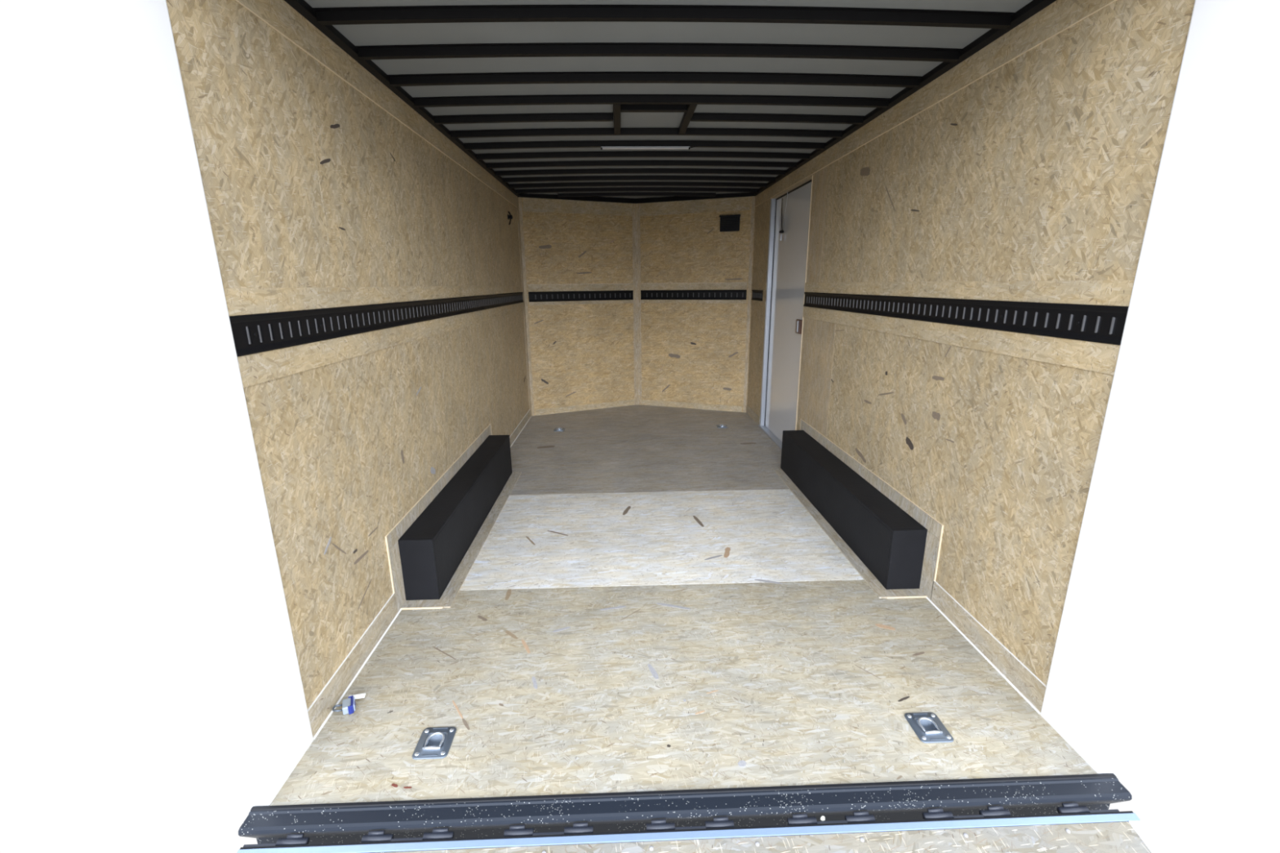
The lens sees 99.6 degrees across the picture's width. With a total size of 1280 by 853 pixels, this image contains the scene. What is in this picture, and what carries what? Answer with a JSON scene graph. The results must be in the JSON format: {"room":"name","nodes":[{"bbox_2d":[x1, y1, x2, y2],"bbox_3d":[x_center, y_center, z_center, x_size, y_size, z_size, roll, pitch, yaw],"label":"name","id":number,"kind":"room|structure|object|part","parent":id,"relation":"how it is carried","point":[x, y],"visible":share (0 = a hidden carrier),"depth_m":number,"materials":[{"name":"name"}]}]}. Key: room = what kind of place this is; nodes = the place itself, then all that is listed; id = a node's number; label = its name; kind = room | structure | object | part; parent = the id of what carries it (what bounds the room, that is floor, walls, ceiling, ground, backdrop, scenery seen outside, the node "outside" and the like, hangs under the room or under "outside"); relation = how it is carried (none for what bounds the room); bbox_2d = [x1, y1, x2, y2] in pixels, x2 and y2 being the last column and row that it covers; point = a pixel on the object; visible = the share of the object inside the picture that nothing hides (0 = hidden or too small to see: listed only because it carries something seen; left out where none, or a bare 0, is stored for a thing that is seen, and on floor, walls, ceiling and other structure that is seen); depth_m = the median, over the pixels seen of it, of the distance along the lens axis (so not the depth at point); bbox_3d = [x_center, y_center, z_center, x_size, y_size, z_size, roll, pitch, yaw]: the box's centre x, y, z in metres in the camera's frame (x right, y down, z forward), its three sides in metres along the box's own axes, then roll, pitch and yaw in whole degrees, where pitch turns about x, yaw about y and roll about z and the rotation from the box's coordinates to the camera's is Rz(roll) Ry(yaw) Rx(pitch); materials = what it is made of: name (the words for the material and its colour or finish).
{"room":"cargo space","nodes":[
{"label":"cargo space","id":0,"kind":"room"},
{"bbox_2d":[166,0,529,709],"bbox_3d":[-0.993,-0.538,3.052,0.041,2.100,3.751,-1,15,-2],"label":"wall","id":1,"kind":"structure","parent":0,"point":[308,181],"depth_m":1.65,"materials":[{"name":"beige wood"}]},
{"bbox_2d":[48,0,313,812],"bbox_3d":[-0.924,-0.015,1.151,0.052,2.038,0.195,-1,15,-2],"label":"post","id":2,"kind":"object","parent":1,"relation":"attached to","point":[120,56],"visible":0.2,"depth_m":1.08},
{"bbox_2d":[307,592,401,739],"bbox_3d":[-0.908,0.739,1.754,0.005,0.092,0.585,-1,15,-2],"label":"trim","id":3,"kind":"structure","parent":1,"relation":"attached to","point":[321,708],"depth_m":1.69,"materials":[{"name":"beige wood"}]},
{"bbox_2d":[223,284,522,315],"bbox_3d":[-0.973,-0.750,2.997,0.004,0.059,3.751,-1,15,-2],"label":"trim","id":4,"kind":"structure","parent":1,"relation":"attached to","point":[239,301],"depth_m":1.63,"materials":[{"name":"beige wood"}]},
{"bbox_2d":[235,0,517,207],"bbox_3d":[-0.980,-1.436,2.815,0.005,0.090,3.751,-1,15,-2],"label":"trim","id":5,"kind":"structure","parent":1,"relation":"attached to","point":[278,15],"depth_m":1.78,"materials":[{"name":"beige wood"}]},
{"bbox_2d":[229,292,523,356],"bbox_3d":[-0.970,-0.671,2.989,0.008,0.088,3.696,-1,15,-2],"label":"rail","id":6,"kind":"object","parent":1,"relation":"attached to","point":[262,332],"visible":1,"depth_m":1.65,"materials":[{"name":"black metal"}]},
{"bbox_2d":[237,302,524,387],"bbox_3d":[-0.972,-0.600,3.036,0.004,0.071,3.751,-1,15,-2],"label":"trim","id":7,"kind":"structure","parent":1,"relation":"attached to","point":[256,368],"depth_m":1.68,"materials":[{"name":"beige wood"}]},
{"bbox_2d":[284,0,519,196],"bbox_3d":[-0.976,-1.493,2.800,0.036,0.029,3.751,-1,15,-2],"label":"trim","id":8,"kind":"structure","parent":1,"relation":"attached to","point":[304,8],"depth_m":1.91,"materials":[{"name":"black paint"}]},
{"bbox_2d":[385,423,492,613],"bbox_3d":[-0.947,0.346,2.789,0.005,0.324,1.634,-1,15,-2],"label":"trim","id":9,"kind":"structure","parent":1,"relation":"attached to","point":[392,538],"depth_m":2.17,"materials":[{"name":"beige wood"}]},
{"bbox_2d":[400,471,521,609],"bbox_3d":[-0.850,0.500,2.826,0.188,0.006,1.551,-1,15,-2],"label":"trim","id":10,"kind":"structure","parent":1,"relation":"attached to","point":[448,597],"depth_m":2.42,"materials":[{"name":"beige wood"}]},
{"bbox_2d":[507,211,512,225],"bbox_3d":[-1.012,-1.627,4.222,0.034,0.103,0.040,-1,15,-2],"label":"outlet","id":11,"kind":"object","parent":1,"relation":"attached to","point":[510,216],"visible":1,"depth_m":4.21,"materials":[{"name":"black plastic"}]},
{"bbox_2d":[509,409,531,447],"bbox_3d":[-1.001,0.061,4.352,0.005,0.077,1.544,-1,15,-2],"label":"trim","id":12,"kind":"structure","parent":1,"relation":"attached to","point":[526,417],"depth_m":4.52,"materials":[{"name":"beige wood"}]},
{"bbox_2d":[517,196,634,415],"bbox_3d":[-0.536,-1.093,5.090,1.111,1.923,0.013,-7,16,-24],"label":"wall","id":13,"kind":"structure","parent":0,"point":[581,354],"depth_m":5.08,"materials":[{"name":"beige wood"}]},
{"bbox_2d":[516,196,534,416],"bbox_3d":[-1.019,-1.030,4.867,0.028,1.923,0.006,-7,16,-24],"label":"trim","id":14,"kind":"structure","parent":13,"relation":"attached to","point":[520,208],"depth_m":4.85,"materials":[{"name":"beige wood"}]},
{"bbox_2d":[518,193,635,203],"bbox_3d":[-0.540,-2.040,4.830,1.111,0.042,0.032,-7,16,-24],"label":"trim","id":15,"kind":"structure","parent":13,"relation":"attached to","point":[609,199],"depth_m":4.83,"materials":[{"name":"black paint"}]},
{"bbox_2d":[522,197,632,216],"bbox_3d":[-0.538,-1.967,4.853,1.025,0.111,0.004,-7,16,-24],"label":"trim","id":16,"kind":"structure","parent":13,"relation":"attached to","point":[530,204],"depth_m":4.84,"materials":[{"name":"beige wood"}]},
{"bbox_2d":[528,283,633,291],"bbox_3d":[-0.532,-1.293,5.031,1.025,0.060,0.004,-7,16,-24],"label":"trim","id":17,"kind":"structure","parent":13,"relation":"attached to","point":[544,287],"depth_m":5.01,"materials":[{"name":"beige wood"}]},
{"bbox_2d":[528,290,633,302],"bbox_3d":[-0.531,-1.219,5.047,1.023,0.088,0.009,-7,16,-24],"label":"rail","id":18,"kind":"object","parent":13,"relation":"attached to","point":[534,296],"visible":1,"depth_m":5.03,"materials":[{"name":"black metal"}]},
{"bbox_2d":[528,299,633,305],"bbox_3d":[-0.530,-1.160,5.066,1.025,0.030,0.004,-7,16,-24],"label":"trim","id":19,"kind":"structure","parent":13,"relation":"attached to","point":[552,303],"depth_m":5.05,"materials":[{"name":"beige wood"}]},
{"bbox_2d":[535,400,634,415],"bbox_3d":[-0.521,-0.189,5.322,1.025,0.056,0.004,-7,16,-24],"label":"trim","id":20,"kind":"structure","parent":13,"relation":"attached to","point":[628,402],"depth_m":5.31,"materials":[{"name":"beige wood"}]},
{"bbox_2d":[631,203,641,404],"bbox_3d":[-0.028,-1.151,5.293,0.074,1.923,0.015,-1,15,-2],"label":"trim","id":21,"kind":"structure","parent":13,"relation":"attached to","point":[635,206],"depth_m":5.27,"materials":[{"name":"beige wood"}]},
{"bbox_2d":[304,0,1032,198],"bbox_3d":[0.037,-1.580,2.955,2.140,0.045,4.414,-1,15,-2],"label":"ceiling","id":22,"kind":"structure","parent":0,"point":[411,33],"depth_m":1.93,"materials":[{"name":"grey metal"}]},
{"bbox_2d":[433,112,613,124],"bbox_3d":[-0.536,-1.429,2.515,0.823,0.039,0.054,-1,15,-2],"label":"bow","id":23,"kind":"object","parent":22,"relation":"attached to","point":[557,117],"visible":0.94,"depth_m":2.50,"materials":[{"name":"black paint"}]},
{"bbox_2d":[557,191,715,197],"bbox_3d":[-0.025,-2.017,4.706,1.370,0.032,0.054,-1,15,-2],"label":"bow","id":24,"kind":"object","parent":22,"relation":"attached to","point":[617,193],"visible":1,"depth_m":4.69,"materials":[{"name":"black paint"}]},
{"bbox_2d":[515,186,759,193],"bbox_3d":[-0.016,-1.950,4.466,2.002,0.039,0.054,-1,15,-2],"label":"bow","id":25,"kind":"object","parent":22,"relation":"attached to","point":[608,188],"visible":1,"depth_m":4.45,"materials":[{"name":"black paint"}]},
{"bbox_2d":[509,181,767,188],"bbox_3d":[-0.008,-1.886,4.224,2.002,0.039,0.054,-1,15,-2],"label":"bow","id":26,"kind":"object","parent":22,"relation":"attached to","point":[624,183],"visible":1,"depth_m":4.21,"materials":[{"name":"black paint"}]},
{"bbox_2d":[502,175,775,182],"bbox_3d":[0.001,-1.822,3.982,2.002,0.039,0.054,-1,15,-2],"label":"bow","id":27,"kind":"object","parent":22,"relation":"attached to","point":[578,177],"visible":1,"depth_m":3.97,"materials":[{"name":"black paint"}]},
{"bbox_2d":[494,168,786,176],"bbox_3d":[0.010,-1.758,3.741,2.002,0.039,0.054,-1,15,-2],"label":"bow","id":28,"kind":"object","parent":22,"relation":"attached to","point":[598,171],"visible":1,"depth_m":3.73,"materials":[{"name":"black paint"}]},
{"bbox_2d":[485,160,796,168],"bbox_3d":[0.018,-1.695,3.499,2.002,0.039,0.054,-1,15,-2],"label":"bow","id":29,"kind":"object","parent":22,"relation":"attached to","point":[608,162],"visible":1,"depth_m":3.48,"materials":[{"name":"black paint"}]},
{"bbox_2d":[475,151,809,159],"bbox_3d":[0.027,-1.631,3.258,2.002,0.039,0.054,-1,15,-2],"label":"bow","id":30,"kind":"object","parent":22,"relation":"attached to","point":[581,153],"visible":1,"depth_m":3.24,"materials":[{"name":"black paint"}]},
{"bbox_2d":[463,140,825,150],"bbox_3d":[0.036,-1.567,3.016,2.002,0.039,0.054,-1,15,-2],"label":"bow","id":31,"kind":"object","parent":22,"relation":"attached to","point":[568,144],"visible":1,"depth_m":3.00,"materials":[{"name":"black paint"}]},
{"bbox_2d":[600,146,694,149],"bbox_3d":[0.044,-1.554,3.020,0.523,0.014,0.020,-1,15,-2],"label":"light bar","id":32,"kind":"object","parent":31,"relation":"attached to","point":[602,147],"visible":1,"depth_m":3.01,"materials":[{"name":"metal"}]},
{"bbox_2d":[602,146,688,149],"bbox_3d":[0.031,-1.552,3.020,0.482,0.008,0.017,-1,15,-2],"label":"diffuser","id":33,"kind":"object","parent":32,"relation":"attached to","point":[603,148],"depth_m":3.01,"materials":[{"name":"white plastic"}]},
{"bbox_2d":[449,127,843,137],"bbox_3d":[0.044,-1.504,2.775,2.002,0.039,0.054,-1,15,-2],"label":"bow","id":34,"kind":"object","parent":22,"relation":"attached to","point":[602,131],"visible":0.99,"depth_m":2.76,"materials":[{"name":"black paint"}]},
{"bbox_2d":[413,93,890,107],"bbox_3d":[0.062,-1.376,2.291,2.002,0.039,0.054,-1,15,-2],"label":"bow","id":35,"kind":"object","parent":22,"relation":"attached to","point":[603,99],"visible":1,"depth_m":2.28,"materials":[{"name":"black paint"}]},
{"bbox_2d":[387,71,922,87],"bbox_3d":[0.070,-1.312,2.050,2.002,0.039,0.054,-1,15,-2],"label":"bow","id":36,"kind":"object","parent":22,"relation":"attached to","point":[517,77],"visible":1,"depth_m":2.04,"materials":[{"name":"black paint"}]},
{"bbox_2d":[613,104,697,133],"bbox_3d":[0.057,-1.446,2.532,0.361,0.026,0.467,-1,15,-2],"label":"frame","id":37,"kind":"object","parent":22,"relation":"attached to","point":[688,110],"visible":0.74,"depth_m":2.39,"materials":[{"name":"black paint"}]},
{"bbox_2d":[355,42,962,62],"bbox_3d":[0.079,-1.248,1.808,2.002,0.039,0.054,-1,15,-2],"label":"bow","id":38,"kind":"object","parent":22,"relation":"attached to","point":[542,49],"visible":1,"depth_m":1.79,"materials":[{"name":"black paint"}]},
{"bbox_2d":[312,4,1015,28],"bbox_3d":[0.087,-1.185,1.567,2.002,0.039,0.054,-1,15,-2],"label":"bow","id":39,"kind":"object","parent":22,"relation":"attached to","point":[577,12],"visible":1,"depth_m":1.55,"materials":[{"name":"black paint"}]},
{"bbox_2d":[690,112,864,124],"bbox_3d":[0.646,-1.450,2.552,0.815,0.039,0.054,-1,15,-2],"label":"bow","id":40,"kind":"object","parent":22,"relation":"attached to","point":[696,117],"visible":0.95,"depth_m":2.54,"materials":[{"name":"black paint"}]},
{"bbox_2d":[269,404,1097,805],"bbox_3d":[0.056,0.378,3.463,2.110,0.101,4.432,-1,15,-2],"label":"floor","id":41,"kind":"structure","parent":0,"point":[649,605],"depth_m":1.78,"materials":[{"name":"beige wood"}]},
{"bbox_2d":[332,693,365,715],"bbox_3d":[-0.856,0.814,1.589,0.079,0.028,0.060,-4,15,-11],"label":"padlock","id":42,"kind":"object","parent":41,"relation":"on","point":[348,704],"visible":1,"depth_m":1.57,"materials":[{"name":"silver metal"}]},
{"bbox_3d":[-0.838,0.815,1.589,0.004,0.021,0.036,-8,16,-25],"label":"key plate","id":43,"kind":"part","parent":42,"relation":"part of","materials":[{"name":"silver metal"}]},
{"bbox_2d":[412,726,456,759],"bbox_3d":[-0.556,0.858,1.468,0.092,0.026,0.104,-1,15,-2],"label":"ring","id":44,"kind":"object","parent":41,"relation":"on","point":[433,743],"visible":1,"depth_m":1.47,"materials":[{"name":"metal"}]},
{"bbox_2d":[397,435,511,600],"bbox_3d":[-0.883,0.371,2.813,0.132,0.261,1.484,-1,15,-2],"label":"wheel well","id":45,"kind":"object","parent":41,"relation":"on","point":[432,549],"visible":1,"depth_m":2.38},
{"bbox_3d":[-0.858,0.558,2.102,0.132,0.261,0.012,-1,15,-2],"label":"panel","id":46,"kind":"part","parent":45,"relation":"part of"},
{"bbox_3d":[-0.884,0.250,2.781,0.132,0.012,1.459,-1,15,-2],"label":"panel","id":47,"kind":"part","parent":45,"relation":"part of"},
{"bbox_3d":[-0.823,0.376,2.816,0.012,0.249,1.459,-1,15,-2],"label":"panel","id":48,"kind":"part","parent":45,"relation":"part of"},
{"bbox_3d":[-0.909,0.183,3.524,0.132,0.261,0.012,-1,15,-2],"label":"panel","id":49,"kind":"part","parent":45,"relation":"part of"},
{"bbox_2d":[553,427,565,431],"bbox_3d":[-0.687,0.028,4.617,0.092,0.026,0.104,-1,15,-2],"label":"ring","id":50,"kind":"object","parent":41,"relation":"on","point":[556,429],"visible":0.98,"depth_m":4.61,"materials":[{"name":"metal"}]},
{"bbox_2d":[238,773,1132,844],"bbox_3d":[0.133,1.016,1.329,2.110,0.254,0.058,-1,15,-2],"label":"sill","id":51,"kind":"structure","parent":41,"relation":"attached to","point":[626,811],"depth_m":1.30,"materials":[{"name":"black metal"}]},
{"bbox_2d":[236,802,1165,852],"bbox_3d":[0.165,1.348,0.489,2.070,0.435,1.733,-1,15,-2],"label":"ramp","id":52,"kind":"object","parent":51,"relation":"attached to","point":[1076,828],"visible":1,"depth_m":1.23,"materials":[{"name":"beige wood"}]},
{"bbox_3d":[1.185,1.339,0.504,0.030,0.037,1.734,-1,28,-2],"label":"rail","id":53,"kind":"part","parent":52,"relation":"part of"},
{"bbox_2d":[715,424,728,428],"bbox_3d":[0.710,0.000,4.672,0.092,0.026,0.104,-1,15,-2],"label":"ring","id":54,"kind":"object","parent":41,"relation":"on","point":[719,426],"visible":0.99,"depth_m":4.66,"materials":[{"name":"metal"}]},
{"bbox_2d":[780,430,927,589],"bbox_3d":[1.030,0.341,2.859,0.138,0.261,1.488,-1,15,-2],"label":"wheel well","id":55,"kind":"object","parent":41,"relation":"on","point":[886,539],"visible":1,"depth_m":2.45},
{"bbox_3d":[1.005,0.153,3.572,0.138,0.261,0.012,-1,15,-2],"label":"panel","id":56,"kind":"part","parent":55,"relation":"part of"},
{"bbox_3d":[1.029,0.220,2.827,0.138,0.012,1.463,-1,15,-2],"label":"panel","id":57,"kind":"part","parent":55,"relation":"part of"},
{"bbox_3d":[1.056,0.529,2.146,0.138,0.261,0.012,-1,15,-2],"label":"panel","id":58,"kind":"part","parent":55,"relation":"part of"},
{"bbox_2d":[904,712,953,743],"bbox_3d":[0.801,0.836,1.504,0.092,0.026,0.104,-1,15,-2],"label":"ring","id":59,"kind":"object","parent":41,"relation":"on","point":[927,726],"visible":1,"depth_m":1.50,"materials":[{"name":"metal"}]},
{"bbox_2d":[640,196,755,412],"bbox_3d":[0.493,-1.111,5.122,1.111,1.923,0.013,5,16,20],"label":"wall","id":60,"kind":"structure","parent":0,"point":[692,353],"depth_m":5.11,"materials":[{"name":"beige wood"}]},
{"bbox_2d":[641,399,742,412],"bbox_3d":[0.496,-0.206,5.354,1.025,0.056,0.004,5,16,20],"label":"trim","id":61,"kind":"structure","parent":60,"relation":"attached to","point":[649,402],"depth_m":5.34,"materials":[{"name":"beige wood"}]},
{"bbox_2d":[640,299,746,303],"bbox_3d":[0.487,-1.178,5.097,1.025,0.030,0.004,5,16,20],"label":"trim","id":62,"kind":"structure","parent":60,"relation":"attached to","point":[735,301],"depth_m":5.08,"materials":[{"name":"beige wood"}]},
{"bbox_2d":[640,282,746,289],"bbox_3d":[0.486,-1.311,5.062,1.025,0.060,0.004,5,16,20],"label":"trim","id":63,"kind":"structure","parent":60,"relation":"attached to","point":[722,286],"depth_m":5.05,"materials":[{"name":"beige wood"}]},
{"bbox_2d":[640,289,746,299],"bbox_3d":[0.486,-1.236,5.079,1.023,0.088,0.009,5,16,20],"label":"rail","id":64,"kind":"object","parent":60,"relation":"attached to","point":[645,294],"visible":1,"depth_m":5.07,"materials":[{"name":"black metal"}]},
{"bbox_2d":[640,196,750,216],"bbox_3d":[0.479,-1.985,4.884,1.025,0.111,0.004,5,16,20],"label":"trim","id":65,"kind":"structure","parent":60,"relation":"attached to","point":[740,203],"depth_m":4.87,"materials":[{"name":"beige wood"}]},
{"bbox_2d":[635,192,755,203],"bbox_3d":[0.481,-2.058,4.862,1.111,0.042,0.032,5,16,20],"label":"trim","id":66,"kind":"structure","parent":60,"relation":"attached to","point":[659,199],"depth_m":4.87,"materials":[{"name":"black paint"}]},
{"bbox_2d":[719,214,740,231],"bbox_3d":[0.794,-1.801,4.795,0.188,0.136,0.030,5,16,20],"label":"air vent","id":67,"kind":"object","parent":60,"relation":"in","point":[728,223],"visible":1,"depth_m":4.79,"materials":[{"name":"black plastic"}]},
{"bbox_2d":[719,214,740,217],"bbox_3d":[0.794,-1.860,4.779,0.188,0.014,0.030,5,16,20],"label":"hood","id":68,"kind":"object","parent":67,"relation":"attached to","point":[727,215],"depth_m":4.77,"materials":[{"name":"black rubber"}]},
{"bbox_2d":[742,195,755,412],"bbox_3d":[0.991,-1.065,4.930,0.028,1.923,0.006,5,16,20],"label":"trim","id":69,"kind":"structure","parent":60,"relation":"attached to","point":[753,205],"depth_m":4.91,"materials":[{"name":"beige wood"}]},
{"bbox_2d":[746,0,1195,685],"bbox_3d":[1.095,-0.575,3.117,0.041,2.100,3.751,-1,15,-2],"label":"wall","id":70,"kind":"structure","parent":0,"point":[1045,166],"depth_m":1.68,"materials":[{"name":"beige wood"}]},
{"bbox_2d":[746,404,759,424],"bbox_3d":[1.025,-0.107,4.921,0.004,0.075,0.498,-1,15,-2],"label":"trim","id":71,"kind":"structure","parent":70,"relation":"attached to","point":[749,411],"depth_m":4.90,"materials":[{"name":"beige wood"}]},
{"bbox_2d":[751,289,763,301],"bbox_3d":[1.013,-1.137,4.683,0.008,0.088,0.360,-1,15,-2],"label":"rail","id":72,"kind":"object","parent":70,"relation":"attached to","point":[757,295],"visible":1,"depth_m":4.66,"materials":[{"name":"black metal"}]},
{"bbox_2d":[751,299,765,307],"bbox_3d":[1.017,-1.061,4.669,0.004,0.049,0.498,-1,15,-2],"label":"trim","id":73,"kind":"structure","parent":70,"relation":"attached to","point":[754,303],"depth_m":4.63,"materials":[{"name":"beige wood"}]},
{"bbox_2d":[751,282,766,289],"bbox_3d":[1.015,-1.200,4.632,0.004,0.059,0.498,-1,15,-2],"label":"trim","id":74,"kind":"structure","parent":70,"relation":"attached to","point":[755,286],"depth_m":4.61,"materials":[{"name":"beige wood"}]},
{"bbox_2d":[758,174,813,449],"bbox_3d":[1.069,-0.787,3.983,0.072,1.872,0.959,-1,15,-2],"label":"door","id":75,"kind":"structure","parent":70,"relation":"in","point":[789,210],"depth_m":4.01,"materials":[{"name":"metal"}]},
{"bbox_3d":[1.050,-0.884,4.428,0.049,1.829,0.036,-1,15,-2],"label":"frame","id":76,"kind":"part","parent":75,"relation":"part of","materials":[{"name":"metal"}]},
{"bbox_2d":[796,317,835,436],"bbox_3d":[1.073,-0.324,3.328,0.001,0.647,0.543,-1,15,-2],"label":"wall panel","id":77,"kind":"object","parent":70,"relation":"attached to","point":[818,336],"depth_m":3.30,"materials":[{"name":"beige wood"}]},
{"bbox_2d":[805,165,828,282],"bbox_3d":[1.060,-1.196,3.250,0.001,0.636,0.248,-1,15,-2],"label":"trim","id":78,"kind":"structure","parent":70,"relation":"attached to","point":[818,196],"depth_m":3.24,"materials":[{"name":"beige wood"}]},
{"bbox_2d":[772,466,926,598],"bbox_3d":[1.003,0.471,2.870,0.188,0.006,1.555,-1,15,-2],"label":"trim","id":79,"kind":"structure","parent":70,"relation":"attached to","point":[876,586],"depth_m":2.46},
{"bbox_2d":[800,418,943,599],"bbox_3d":[1.097,0.314,2.840,0.005,0.324,1.638,-1,15,-2],"label":"trim","id":80,"kind":"structure","parent":70,"relation":"attached to","point":[935,528],"depth_m":2.22,"materials":[{"name":"beige wood"}]},
{"bbox_2d":[753,0,1056,195],"bbox_3d":[1.061,-1.529,2.864,0.036,0.029,3.751,-1,15,-2],"label":"trim","id":81,"kind":"structure","parent":70,"relation":"attached to","point":[1033,7],"depth_m":1.96,"materials":[{"name":"black paint"}]},
{"bbox_2d":[755,0,1116,206],"bbox_3d":[1.065,-1.473,2.879,0.005,0.087,3.751,-1,15,-2],"label":"trim","id":82,"kind":"structure","parent":70,"relation":"attached to","point":[1059,15],"depth_m":1.84,"materials":[{"name":"beige wood"}]},
{"bbox_2d":[803,306,1119,375],"bbox_3d":[1.098,-0.449,2.393,0.004,0.071,2.288,-1,15,-2],"label":"trim","id":83,"kind":"structure","parent":70,"relation":"attached to","point":[1102,357],"depth_m":1.71,"materials":[{"name":"beige wood"}]},
{"bbox_2d":[803,292,1128,345],"bbox_3d":[1.095,-0.526,2.370,0.008,0.088,2.284,-1,15,-2],"label":"rail","id":84,"kind":"object","parent":70,"relation":"attached to","point":[1093,323],"visible":1,"depth_m":1.69,"materials":[{"name":"black metal"}]},
{"bbox_2d":[804,280,1134,306],"bbox_3d":[1.097,-0.599,2.353,0.004,0.059,2.288,-1,15,-2],"label":"trim","id":85,"kind":"structure","parent":70,"relation":"attached to","point":[1097,292],"depth_m":1.66,"materials":[{"name":"beige wood"}]},
{"bbox_2d":[925,580,1046,714],"bbox_3d":[1.137,0.706,1.810,0.005,0.092,0.570,-1,15,-2],"label":"trim","id":86,"kind":"structure","parent":70,"relation":"attached to","point":[1027,683],"depth_m":1.75,"materials":[{"name":"beige wood"}]}
]}

